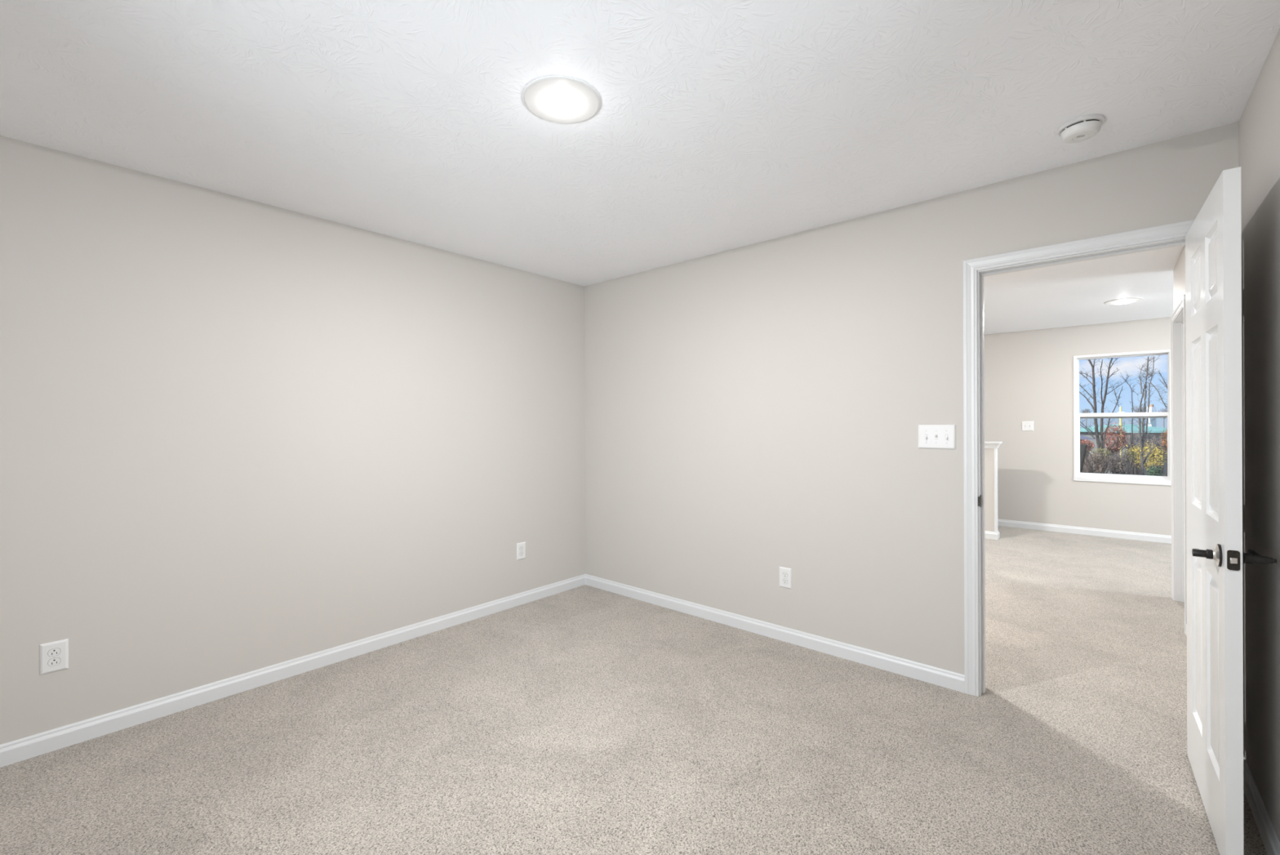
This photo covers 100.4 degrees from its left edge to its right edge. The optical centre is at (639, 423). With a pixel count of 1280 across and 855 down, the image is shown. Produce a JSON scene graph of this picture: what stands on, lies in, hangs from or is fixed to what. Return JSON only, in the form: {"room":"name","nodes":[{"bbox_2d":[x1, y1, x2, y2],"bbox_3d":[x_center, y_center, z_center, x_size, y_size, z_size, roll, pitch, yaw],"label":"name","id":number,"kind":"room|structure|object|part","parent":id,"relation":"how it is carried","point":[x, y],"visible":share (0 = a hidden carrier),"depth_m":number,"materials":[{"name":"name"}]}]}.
{"room":"empty bedroom","nodes":[
{"label":"empty bedroom","id":0,"kind":"room"},
{"bbox_2d":[0,135,585,744],"bbox_3d":[-1.668,0.100,3.078,0.115,2.440,3.790,0,0,41],"label":"wall","id":1,"kind":"structure","parent":0,"point":[238,435],"depth_m":2.63,"materials":[{"name":"grey paint"}]},
{"bbox_2d":[39,638,68,675],"bbox_3d":[-2.379,0.947,2.167,0.008,0.123,0.079,0,0,41],"label":"wall outlet","id":2,"kind":"object","parent":1,"relation":"attached to","point":[54,655],"visible":1,"depth_m":2.17,"materials":[{"name":"white plastic"}]},
{"bbox_2d":[47,657,61,666],"bbox_3d":[-2.378,0.967,2.167,0.003,0.030,0.036,0,0,41],"label":"receptacle","id":3,"kind":"object","parent":2,"relation":"attached to","point":[51,661],"depth_m":2.17,"materials":[{"name":"grey plastic"}]},
{"bbox_2d":[47,647,61,656],"bbox_3d":[-2.378,0.928,2.167,0.003,0.030,0.036,0,0,41],"label":"receptacle","id":4,"kind":"object","parent":2,"relation":"attached to","point":[51,651],"depth_m":2.17,"materials":[{"name":"grey plastic"}]},
{"bbox_2d":[0,573,585,767],"bbox_3d":[-1.615,1.279,3.035,0.014,0.083,3.560,0,0,41],"label":"baseboard","id":5,"kind":"structure","parent":1,"relation":"attached to","point":[33,745],"depth_m":2.63,"materials":[{"name":"white paint"}]},
{"bbox_2d":[516,541,525,559],"bbox_3d":[-0.866,0.930,3.898,0.008,0.123,0.079,0,0,41],"label":"wall outlet","id":6,"kind":"object","parent":1,"relation":"attached to","point":[521,547],"visible":1,"depth_m":3.89,"materials":[{"name":"white plastic"}]},
{"bbox_2d":[0,525,1267,854],"bbox_3d":[1.941,1.431,3.313,8.430,0.250,8.890,0,0,41],"label":"floor","id":7,"kind":"structure","parent":0,"point":[584,719],"depth_m":2.16,"materials":[{"name":"carpet"}]},
{"bbox_2d":[0,0,1279,334],"bbox_3d":[1.930,-1.234,3.313,8.430,0.200,8.890,0,0,41],"label":"ceiling","id":8,"kind":"structure","parent":0,"point":[719,126],"depth_m":1.90,"materials":[{"name":"white paint"}]},
{"bbox_2d":[522,75,600,124],"bbox_3d":[-0.272,-1.113,1.863,0.272,0.024,0.272,0,0,41],"label":"recessed light","id":9,"kind":"object","parent":8,"relation":"in","point":[562,100],"visible":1,"depth_m":1.82,"materials":[{"name":"white plastic"}]},
{"bbox_2d":[1057,114,1105,143],"bbox_3d":[1.671,-1.109,2.023,0.140,0.048,0.140,0,0,21],"label":"smoke detector","id":10,"kind":"object","parent":8,"relation":"attached to","point":[1082,128],"visible":1,"depth_m":1.99,"materials":[{"name":"white plastic"}]},
{"bbox_2d":[1103,297,1143,305],"bbox_3d":[4.509,-1.132,4.977,0.272,0.024,0.272,0,0,41],"label":"recessed light","id":11,"kind":"object","parent":8,"relation":"in","point":[1132,300],"visible":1,"depth_m":4.92,"materials":[{"name":"white plastic"}]},
{"bbox_2d":[584,121,1239,674],"bbox_3d":[0.940,0.090,3.237,3.602,2.440,0.115,0,0,41],"label":"wall","id":12,"kind":"structure","parent":0,"point":[753,411],"depth_m":3.07,"materials":[{"name":"grey paint"}]},
{"bbox_2d":[585,573,964,693],"bbox_3d":[0.564,1.270,3.485,2.703,0.083,0.014,0,0,41],"label":"baseboard","id":13,"kind":"structure","parent":12,"relation":"attached to","point":[953,680],"depth_m":3.15,"materials":[{"name":"white paint"}]},
{"bbox_2d":[779,566,791,589],"bbox_3d":[0.875,0.929,3.216,0.079,0.123,0.008,0,0,41],"label":"wall outlet","id":14,"kind":"object","parent":12,"relation":"attached to","point":[785,573],"visible":1,"depth_m":3.21,"materials":[{"name":"white plastic"}]},
{"bbox_2d":[782,577,787,583],"bbox_3d":[0.874,0.949,3.214,0.036,0.030,0.004,0,0,41],"label":"receptacle","id":15,"kind":"object","parent":14,"relation":"attached to","point":[784,580],"depth_m":3.21,"materials":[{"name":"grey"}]},
{"bbox_2d":[782,571,787,577],"bbox_3d":[0.874,0.910,3.215,0.036,0.030,0.003,0,0,41],"label":"receptacle","id":16,"kind":"object","parent":14,"relation":"attached to","point":[784,574],"depth_m":3.21,"materials":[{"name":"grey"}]},
{"bbox_2d":[918,424,955,448],"bbox_3d":[1.484,0.066,2.674,0.168,0.121,0.017,0,0,41],"label":"light switch","id":17,"kind":"object","parent":12,"relation":"attached to","point":[930,436],"visible":1,"depth_m":2.67,"materials":[{"name":"white plastic"}]},
{"bbox_2d":[963,219,1194,696],"bbox_3d":[1.932,0.257,2.358,0.848,2.098,0.132,0,0,41],"label":"door frame","id":18,"kind":"structure","parent":12,"relation":"attached to","point":[1180,229],"depth_m":2.56,"materials":[{"name":"white paint"}]},
{"bbox_3d":[1.635,0.373,2.568,0.008,0.058,0.046,0,0,41],"label":"strike plate","id":19,"kind":"part","parent":18,"relation":"part of","materials":[{"name":"brown metal"}]},
{"bbox_2d":[984,440,1002,539],"bbox_3d":[2.579,0.756,7.287,3.931,1.094,0.195,0,0,41],"label":"wall","id":20,"kind":"structure","parent":0,"point":[991,527],"depth_m":6.01,"materials":[{"name":"grey paint"}]},
{"bbox_3d":[2.571,1.262,7.295,3.905,0.083,0.143,0,0,41],"label":"moulding","id":21,"kind":"part","parent":20,"relation":"part of","materials":[{"name":"white paint"}]},
{"bbox_2d":[984,316,1171,535],"bbox_3d":[4.824,0.074,6.615,8.430,2.440,0.115,0,0,41],"label":"wall","id":22,"kind":"structure","parent":0,"point":[1028,375],"depth_m":6.41,"materials":[{"name":"grey paint"}]},
{"bbox_2d":[1021,421,1033,431],"bbox_3d":[4.773,0.031,6.572,0.121,0.119,0.017,0,0,41],"label":"light switch","id":23,"kind":"object","parent":22,"relation":"attached to","point":[1025,425],"visible":1,"depth_m":6.58,"materials":[{"name":"white plastic"}]},
{"bbox_2d":[997,519,1171,543],"bbox_3d":[4.787,1.253,6.567,8.200,0.083,0.014,0,0,41],"label":"baseboard","id":24,"kind":"structure","parent":22,"relation":"attached to","point":[1029,525],"depth_m":6.20,"materials":[{"name":"white paint"}]},
{"bbox_2d":[1073,349,1171,483],"bbox_3d":[5.463,-0.074,6.059,0.833,1.448,0.131,0,0,41],"label":"window","id":25,"kind":"structure","parent":22,"relation":"in","point":[1077,415],"depth_m":6.08,"materials":[{"name":"white plastic"}]},
{"bbox_3d":[5.480,-0.418,6.071,0.789,0.716,0.030,0,0,41],"label":"sash","id":26,"kind":"part","parent":25,"relation":"part of","materials":[{"name":"white plastic"}]},
{"bbox_3d":[5.458,0.248,6.043,0.793,0.744,0.032,0,0,41],"label":"sash","id":27,"kind":"part","parent":25,"relation":"part of","materials":[{"name":"white plastic"}]},
{"bbox_2d":[1073,479,1171,485],"bbox_3d":[5.423,0.661,6.010,0.841,0.019,0.012,0,0,41],"label":"window sill","id":28,"kind":"structure","parent":22,"relation":"attached to","point":[1089,480],"depth_m":5.99,"materials":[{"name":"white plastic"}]},
{"bbox_2d":[1173,28,1279,841],"bbox_3d":[1.952,0.086,1.571,0.115,2.440,6.290,0,0,41],"label":"wall","id":29,"kind":"structure","parent":0,"point":[1259,123],"depth_m":1.72,"materials":[{"name":"grey paint"}]},
{"bbox_2d":[1170,294,1186,633],"bbox_3d":[3.708,0.250,3.591,0.132,2.098,0.889,0,0,41],"label":"door frame","id":30,"kind":"structure","parent":29,"relation":"attached to","point":[1179,323],"depth_m":3.90,"materials":[{"name":"white paint"}]},
{"bbox_2d":[1243,754,1279,854],"bbox_3d":[1.085,1.268,0.673,0.014,0.083,3.560,0,0,41],"label":"baseboard","id":31,"kind":"structure","parent":29,"relation":"attached to","point":[1269,837],"depth_m":1.71,"materials":[{"name":"white paint"}]},
{"bbox_2d":[1185,166,1277,854],"bbox_3d":[1.931,0.281,1.797,0.167,2.022,0.739,0,0,39],"label":"door","id":32,"kind":"structure","parent":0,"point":[1215,557],"depth_m":1.63,"materials":[{"name":"white paint"}]},
{"bbox_3d":[1.697,0.391,1.526,0.025,0.057,0.002,0,0,39],"label":"latch plate","id":33,"kind":"part","parent":32,"relation":"part of","materials":[{"name":"metal"}]},
{"bbox_3d":[1.812,0.391,1.573,0.014,0.021,0.100,0,0,39],"label":"lever arm","id":34,"kind":"part","parent":32,"relation":"part of","materials":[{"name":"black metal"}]},
{"label":"outside","id":35,"kind":"structure","parent":0,"visible":0},
{"label":"ground","id":36,"kind":"structure","parent":35,"visible":0},
{"bbox_2d":[1080,444,1087,472],"bbox_3d":[6.740,2.299,8.193,0.218,3.976,0.080,0,0,41],"label":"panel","id":37,"kind":"object","parent":36,"relation":"on","point":[1083,447],"visible":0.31,"depth_m":8.14,"materials":[{"name":"grey"}]},
{"bbox_2d":[1080,408,1092,426],"bbox_3d":[40.413,1.375,48.312,0.876,5.556,0.885,0,0,41],"label":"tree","id":38,"kind":"object","parent":36,"relation":"on","point":[1086,411],"visible":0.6,"depth_m":48.29,"materials":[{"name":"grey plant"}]},
{"bbox_2d":[1080,434,1093,472],"bbox_3d":[28.969,1.963,40.500,3.676,4.470,9.000,0,0,0],"label":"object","id":39,"kind":"structure","parent":36,"relation":"on","point":[1082,437],"depth_m":36.45,"materials":[{"name":"grey"}]},
{"bbox_2d":[1080,439,1095,472],"bbox_3d":[14.741,2.375,17.662,0.552,3.761,0.498,0,0,41],"label":"shrub","id":40,"kind":"object","parent":36,"relation":"on","point":[1090,445],"visible":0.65,"depth_m":17.59,"materials":[{"name":"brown plant"}]},
{"bbox_2d":[1082,449,1113,473],"bbox_3d":[11.691,2.469,13.671,0.668,3.599,0.644,0,0,41],"label":"shrub","id":41,"kind":"object","parent":36,"relation":"on","point":[1099,465],"visible":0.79,"depth_m":13.59,"materials":[{"name":"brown plant"}]},
{"bbox_2d":[1089,446,1112,471],"bbox_3d":[13.338,2.463,15.430,0.549,3.596,0.593,0,0,41],"label":"shrub","id":42,"kind":"object","parent":36,"relation":"on","point":[1106,451],"visible":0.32,"depth_m":15.41,"materials":[{"name":"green plant"}]},
{"bbox_2d":[1079,357,1136,454],"bbox_3d":[14.376,1.007,16.850,1.948,6.539,1.411,0,0,-20],"label":"bare tree","id":43,"kind":"object","parent":36,"relation":"on","point":[1100,443],"visible":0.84,"depth_m":16.68,"materials":[{"name":"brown plant"}]},
{"bbox_2d":[1102,378,1124,455],"bbox_3d":[13.756,1.492,15.576,0.770,5.574,0.518,0,0,-33],"label":"bare tree","id":44,"kind":"object","parent":36,"relation":"on","point":[1113,386],"visible":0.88,"depth_m":15.66,"materials":[{"name":"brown plant"}]},
{"bbox_2d":[1103,420,1128,473],"bbox_3d":[15.970,2.069,17.963,0.737,4.364,0.766,0,0,41],"label":"shrub","id":45,"kind":"object","parent":36,"relation":"on","point":[1119,443],"visible":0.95,"depth_m":17.87,"materials":[{"name":"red plant"}]},
{"bbox_2d":[1119,406,1121,464],"bbox_3d":[24.772,1.667,27.492,0.086,5.096,0.086,0,0,41],"label":"pole","id":46,"kind":"object","parent":36,"relation":"on","point":[1120,407],"visible":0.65,"depth_m":27.47,"materials":[{"name":"paint"}]},
{"bbox_2d":[1106,450,1135,474],"bbox_3d":[12.582,2.479,13.975,0.626,3.570,0.623,0,0,41],"label":"shrub","id":47,"kind":"object","parent":36,"relation":"on","point":[1124,467],"visible":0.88,"depth_m":13.90,"materials":[{"name":"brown plant"}]},
{"bbox_2d":[1080,404,1167,475],"bbox_3d":[41.163,1.243,46.500,7.887,5.813,9.000,0,0,0],"label":"building","id":48,"kind":"structure","parent":36,"relation":"on","point":[1156,431],"depth_m":44.03,"materials":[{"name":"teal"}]},
{"bbox_2d":[1121,448,1137,474],"bbox_3d":[13.945,2.489,15.189,0.362,3.541,0.380,0,0,41],"label":"shrub","id":49,"kind":"object","parent":36,"relation":"on","point":[1126,451],"visible":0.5,"depth_m":15.13,"materials":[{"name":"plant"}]},
{"bbox_2d":[1120,372,1140,454],"bbox_3d":[16.975,1.234,18.412,0.537,6.065,0.543,0,0,-35],"label":"bare tree","id":50,"kind":"object","parent":36,"relation":"on","point":[1120,372],"visible":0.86,"depth_m":18.37,"materials":[{"name":"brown plant"}]},
{"bbox_2d":[1120,430,1152,475],"bbox_3d":[18.725,2.224,20.151,1.043,4.033,1.081,0,0,41],"label":"shrub","id":51,"kind":"object","parent":36,"relation":"on","point":[1136,471],"visible":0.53,"depth_m":20.07,"materials":[{"name":"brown plant"}]},
{"bbox_2d":[1131,404,1147,412],"bbox_3d":[43.058,1.256,46.017,1.151,5.771,1.115,0,0,0],"label":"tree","id":52,"kind":"object","parent":36,"relation":"on","point":[1142,407],"visible":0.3,"depth_m":46.03,"materials":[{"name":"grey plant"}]},
{"bbox_2d":[1123,440,1167,475],"bbox_3d":[15.360,2.387,16.192,1.038,3.734,1.047,0,0,41],"label":"shrub","id":53,"kind":"object","parent":36,"relation":"on","point":[1138,462],"visible":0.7,"depth_m":16.13,"materials":[{"name":"yellow plant"}]},
{"bbox_2d":[1128,355,1167,475],"bbox_3d":[13.400,1.188,14.001,0.902,6.186,1.244,0,0,20],"label":"bare tree","id":54,"kind":"object","parent":36,"relation":"on","point":[1146,370],"visible":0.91,"depth_m":14.10,"materials":[{"name":"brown plant"}]},
{"bbox_2d":[1146,465,1164,475],"bbox_3d":[12.245,2.631,12.673,0.318,3.270,0.346,0,0,41],"label":"shrub","id":55,"kind":"object","parent":36,"relation":"on","point":[1155,471],"visible":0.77,"depth_m":12.64,"materials":[{"name":"green plant"}]},
{"bbox_2d":[1144,435,1167,475],"bbox_3d":[21.303,2.344,21.914,0.871,3.773,0.893,0,0,41],"label":"shrub","id":56,"kind":"object","parent":36,"relation":"on","point":[1162,468],"visible":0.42,"depth_m":21.82,"materials":[{"name":"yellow plant"}]},
{"bbox_2d":[1155,408,1167,427],"bbox_3d":[44.169,1.398,45.029,1.039,5.479,0.940,0,0,17],"label":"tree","id":57,"kind":"object","parent":36,"relation":"on","point":[1163,410],"visible":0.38,"depth_m":45.00,"materials":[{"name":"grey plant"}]},
{"bbox_2d":[1156,368,1167,407],"bbox_3d":[19.106,1.129,19.428,0.578,6.258,0.747,0,0,41],"label":"bare tree","id":58,"kind":"object","parent":36,"relation":"on","point":[1157,368],"visible":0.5,"depth_m":19.34,"materials":[{"name":"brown plant"}]},
{"bbox_2d":[1160,427,1167,475],"bbox_3d":[17.262,2.180,17.447,0.372,4.131,0.343,0,0,41],"label":"shrub","id":59,"kind":"object","parent":36,"relation":"on","point":[1164,442],"visible":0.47,"depth_m":17.45,"materials":[{"name":"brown plant"}]}
]}

